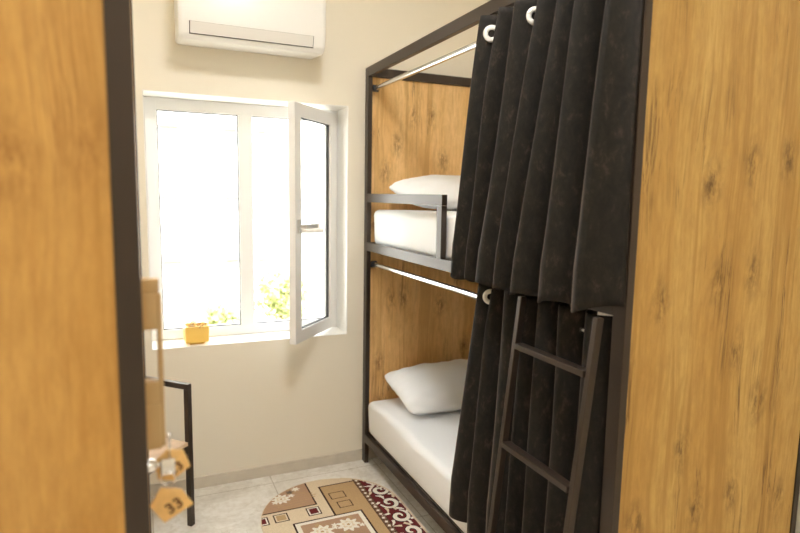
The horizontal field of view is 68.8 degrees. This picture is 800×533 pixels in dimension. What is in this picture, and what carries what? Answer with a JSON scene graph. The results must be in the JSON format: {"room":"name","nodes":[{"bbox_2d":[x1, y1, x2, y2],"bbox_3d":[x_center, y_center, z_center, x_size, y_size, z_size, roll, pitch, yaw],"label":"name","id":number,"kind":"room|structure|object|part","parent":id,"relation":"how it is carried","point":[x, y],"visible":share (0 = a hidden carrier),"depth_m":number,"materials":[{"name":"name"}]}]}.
{"room":"dormitory","nodes":[
{"label":"dormitory","id":0,"kind":"room"},
{"bbox_2d":[150,455,462,532],"bbox_3d":[0.195,1.466,1.328,2.805,0.120,4.810,-2,8,-24],"label":"floor","id":1,"kind":"structure","parent":0,"point":[235,507],"depth_m":2.99,"materials":[{"name":"tile"}]},
{"bbox_2d":[0,0,165,532],"bbox_3d":[-0.766,0.404,1.062,0.624,2.020,0.550,-2,8,-24],"label":"locker","id":2,"kind":"object","parent":1,"relation":"on","point":[81,417],"visible":1,"depth_m":0.84,"materials":[{"name":"brown wood"}]},
{"bbox_3d":[-0.419,0.425,0.935,0.036,2.020,0.036,-2,8,-24],"label":"post","id":3,"kind":"part","parent":2,"relation":"part of","materials":[{"name":"black metal"}]},
{"bbox_3d":[-0.626,0.365,1.402,0.036,2.020,0.036,-2,8,-24],"label":"post","id":4,"kind":"part","parent":2,"relation":"part of","materials":[{"name":"black metal"}]},
{"bbox_3d":[-0.410,0.162,0.971,0.030,0.287,0.029,-2,8,-24],"label":"handle","id":5,"kind":"part","parent":2,"relation":"part of","materials":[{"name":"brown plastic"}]},
{"bbox_2d":[150,433,192,522],"bbox_3d":[-0.392,0.358,0.998,0.069,0.157,0.019,-2,8,-24],"label":"key","id":6,"kind":"object","parent":2,"relation":"attached to","point":[167,503],"visible":1,"depth_m":0.99,"materials":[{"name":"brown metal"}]},
{"bbox_2d":[146,376,194,526],"bbox_3d":[-1.221,0.884,2.585,0.386,0.684,0.436,4,8,23],"label":"metal chair","id":7,"kind":"object","parent":1,"relation":"on","point":[187,446],"visible":0.26,"depth_m":2.68,"materials":[{"name":"black metal"}]},
{"bbox_3d":[-1.226,0.824,2.566,0.376,0.016,0.409,4,8,23],"label":"seat","id":8,"kind":"part","parent":7,"relation":"part of","materials":[{"name":"brown wood"}]},
{"bbox_3d":[-1.136,0.536,2.728,0.385,0.025,0.025,4,7,22],"label":"rail","id":9,"kind":"part","parent":7,"relation":"part of","materials":[{"name":"black metal"}]},
{"bbox_3d":[-1.221,0.848,2.581,0.385,0.035,0.435,4,8,23],"label":"seat frame","id":10,"kind":"part","parent":7,"relation":"part of","materials":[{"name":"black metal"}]},
{"bbox_3d":[-0.975,0.886,2.703,0.025,0.659,0.025,4,7,22],"label":"leg","id":11,"kind":"part","parent":7,"relation":"part of","materials":[{"name":"black metal"}]},
{"bbox_2d":[261,478,427,532],"bbox_3d":[-0.189,1.243,2.554,0.698,0.011,1.356,-2,8,-24],"label":"rug","id":12,"kind":"object","parent":1,"relation":"on","point":[336,505],"visible":1,"depth_m":2.87,"materials":[{"name":"carpet"}]},
{"bbox_2d":[487,296,603,532],"bbox_3d":[0.388,0.731,1.749,0.152,1.240,0.358,-2,8,-24],"label":"ladder","id":13,"kind":"object","parent":1,"relation":"on","point":[572,487],"visible":1,"depth_m":1.67,"materials":[{"name":"black metal"}]},
{"bbox_2d":[362,0,799,532],"bbox_3d":[0.557,0.133,2.582,0.805,2.234,1.958,-2,8,-24],"label":"bunk bed","id":14,"kind":"object","parent":1,"relation":"on","point":[702,435],"visible":0.6,"depth_m":1.67,"materials":[{"name":"brown wood"}]},
{"bbox_3d":[-0.185,0.034,3.294,0.025,2.234,0.045,-2,8,-24],"label":"post","id":15,"kind":"part","parent":14,"relation":"part of","materials":[{"name":"black metal"}]},
{"bbox_3d":[0.008,-0.327,2.823,0.025,0.046,0.880,-2,8,-24],"label":"guard rail","id":16,"kind":"part","parent":14,"relation":"part of","materials":[{"name":"black metal"}]},
{"bbox_3d":[0.184,1.105,2.542,0.025,0.050,1.868,-2,8,-24],"label":"rail","id":17,"kind":"part","parent":14,"relation":"part of","materials":[{"name":"black metal"}]},
{"bbox_2d":[374,210,456,259],"bbox_3d":[0.543,-0.129,2.576,0.738,0.202,1.799,-2,8,-24],"label":"mattress","id":18,"kind":"object","parent":14,"relation":"on","point":[410,230],"visible":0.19,"depth_m":2.79,"materials":[{"name":"white fabric"}]},
{"bbox_2d":[389,175,459,209],"bbox_3d":[0.298,-0.400,3.159,0.643,0.191,0.400,-2,8,-24],"label":"pillow","id":19,"kind":"object","parent":18,"relation":"on","point":[448,185],"visible":0.33,"depth_m":2.98,"materials":[{"name":"white fabric"}]},
{"bbox_2d":[368,398,466,532],"bbox_3d":[0.515,0.958,2.704,0.759,0.210,1.799,-2,8,-24],"label":"mattress","id":20,"kind":"object","parent":14,"relation":"on","point":[424,445],"visible":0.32,"depth_m":2.89,"materials":[{"name":"white fabric"}]},
{"bbox_2d":[385,359,467,414],"bbox_3d":[0.272,0.667,3.308,0.664,0.208,0.405,-2,8,-24],"label":"pillow","id":21,"kind":"object","parent":20,"relation":"on","point":[424,388],"visible":0.6,"depth_m":3.16,"materials":[{"name":"white fabric"}]},
{"bbox_3d":[0.545,1.075,2.712,0.735,0.022,1.793,-2,8,-24],"label":"board","id":22,"kind":"part","parent":14,"relation":"part of","materials":[{"name":"brown"}]},
{"bbox_3d":[0.190,-1.064,3.318,0.755,0.048,0.045,-2,8,-24],"label":"rail","id":23,"kind":"part","parent":14,"relation":"part of","materials":[{"name":"black metal"}]},
{"bbox_3d":[0.172,-0.043,3.444,0.755,2.007,0.018,-2,8,-24],"label":"head panel","id":24,"kind":"part","parent":14,"relation":"part of","materials":[{"name":"brown wood"}]},
{"bbox_3d":[0.244,-0.854,2.316,0.025,0.025,1.860,-2,8,-24],"label":"curtain rod","id":25,"kind":"part","parent":14,"relation":"part of","materials":[{"name":"silver metal"}]},
{"bbox_3d":[0.218,-0.939,2.293,0.025,0.048,1.868,-2,8,-24],"label":"rail","id":26,"kind":"part","parent":14,"relation":"part of","materials":[{"name":"black metal"}]},
{"bbox_3d":[0.228,0.096,2.431,0.025,0.025,1.860,-2,8,-24],"label":"curtain rod","id":27,"kind":"part","parent":14,"relation":"part of","materials":[{"name":"silver metal"}]},
{"bbox_3d":[0.203,-0.002,2.407,0.025,0.047,1.868,-2,8,-24],"label":"rail","id":28,"kind":"part","parent":14,"relation":"part of","materials":[{"name":"black metal"}]},
{"bbox_2d":[449,284,612,532],"bbox_3d":[0.407,0.560,1.990,0.149,0.944,0.806,-2,8,-24],"label":"curtain","id":29,"kind":"object","parent":14,"relation":"hanging from","point":[547,399],"visible":0.87,"depth_m":1.90,"materials":[{"name":"black fabric"}]},
{"bbox_2d":[450,0,642,312],"bbox_3d":[0.427,-0.373,1.841,0.198,0.928,0.836,-2,8,-24],"label":"curtain","id":30,"kind":"object","parent":14,"relation":"hanging from","point":[543,205],"visible":1,"depth_m":1.69,"materials":[{"name":"black fabric"}]},
{"bbox_3d":[0.585,0.258,1.557,0.025,2.234,0.045,-2,8,-24],"label":"post","id":31,"kind":"part","parent":14,"relation":"part of","materials":[{"name":"black metal"}]},
{"bbox_3d":[0.947,0.182,1.698,0.759,2.007,0.018,-2,8,-24],"label":"foot panel","id":32,"kind":"part","parent":14,"relation":"part of","materials":[{"name":"brown wood"}]},
{"bbox_3d":[1.299,0.232,1.871,0.025,2.234,0.045,-2,8,-24],"label":"post","id":33,"kind":"part","parent":14,"relation":"part of","materials":[{"name":"black metal"}]},
{"bbox_2d":[132,0,489,484],"bbox_3d":[-0.694,-0.424,3.194,2.805,3.150,0.263,-2,8,-24],"label":"wall","id":34,"kind":"structure","parent":0,"point":[255,404],"depth_m":3.15,"materials":[{"name":"beige paint"}]},
{"bbox_2d":[143,96,336,344],"bbox_3d":[-0.762,-0.227,3.049,1.018,1.259,0.489,-2,8,-24],"label":"window","id":35,"kind":"structure","parent":34,"relation":"in","point":[301,329],"depth_m":3.13,"materials":[{"name":"white plastic"}]},
{"bbox_3d":[-0.469,-0.205,2.984,0.052,0.070,0.137,3,7,18],"label":"handle","id":36,"kind":"part","parent":35,"relation":"part of","materials":[{"name":"grey metal"}]},
{"bbox_3d":[-0.461,-0.230,3.152,0.038,1.214,0.500,3,7,18],"label":"casement sash","id":37,"kind":"part","parent":35,"relation":"part of","materials":[{"name":"white plastic"}]},
{"bbox_2d":[142,89,347,349],"bbox_3d":[-0.797,-0.237,3.128,1.026,1.267,0.184,-2,8,-24],"label":"trim","id":38,"kind":"structure","parent":34,"relation":"attached to","point":[342,111],"depth_m":3.27,"materials":[{"name":"white paint"}]},
{"bbox_2d":[152,327,345,350],"bbox_3d":[-0.807,0.390,3.203,1.018,0.004,0.186,-2,8,-24],"label":"trim","id":39,"kind":"structure","parent":34,"relation":"attached to","point":[278,335],"depth_m":3.16,"materials":[{"name":"white paint"}]},
{"bbox_2d":[183,319,209,344],"bbox_3d":[-1.064,0.342,3.065,0.135,0.115,0.150,-2,8,-24],"label":"flower pot","id":40,"kind":"object","parent":39,"relation":"on","point":[194,332],"visible":1,"depth_m":3.02,"materials":[{"name":"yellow ceramic"}]},
{"bbox_2d":[174,0,325,58],"bbox_3d":[-0.715,-1.189,2.811,0.682,0.294,0.235,-2,8,-24],"label":"air conditioner","id":41,"kind":"object","parent":34,"relation":"attached to","point":[287,28],"visible":1,"depth_m":2.73,"materials":[{"name":"white plastic"}]},
{"bbox_2d":[150,446,388,496],"bbox_3d":[-0.664,1.125,3.256,2.605,0.062,0.012,-2,8,-24],"label":"baseboard","id":42,"kind":"structure","parent":34,"relation":"attached to","point":[354,455],"depth_m":3.22,"materials":[{"name":"stone"}]},
{"bbox_2d":[597,312,799,532],"bbox_3d":[1.513,-0.187,1.554,0.100,3.150,4.547,-2,8,-24],"label":"wall","id":43,"kind":"structure","parent":0,"point":[797,530],"depth_m":1.94,"materials":[{"name":"beige paint"}]},
{"label":"outside","id":44,"kind":"structure","parent":0,"visible":0},
{"bbox_3d":[-4.945,1.177,16.344,32.000,0.150,26.620,-2,8,-24],"label":"ground","id":45,"kind":"structure","parent":44,"visible":0},
{"bbox_2d":[201,301,239,324],"bbox_3d":[-2.356,1.312,7.844,0.531,1.728,0.593,-2,8,-24],"label":"shrub","id":46,"kind":"object","parent":45,"relation":"on","point":[222,315],"visible":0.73,"depth_m":7.65,"materials":[{"name":"green plant"}]},
{"bbox_2d":[157,111,323,327],"bbox_3d":[-2.789,-2.657,9.865,21.000,9.100,3.220,-2,8,-24],"label":"sky","id":47,"kind":"structure","parent":45,"relation":"on","point":[198,152],"depth_m":8.76,"materials":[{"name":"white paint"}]},
{"bbox_2d":[254,269,315,320],"bbox_3d":[-1.647,1.091,8.084,0.949,2.132,0.918,-2,8,-24],"label":"shrub","id":48,"kind":"object","parent":45,"relation":"on","point":[277,298],"visible":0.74,"depth_m":7.86,"materials":[{"name":"green plant"}]}
]}

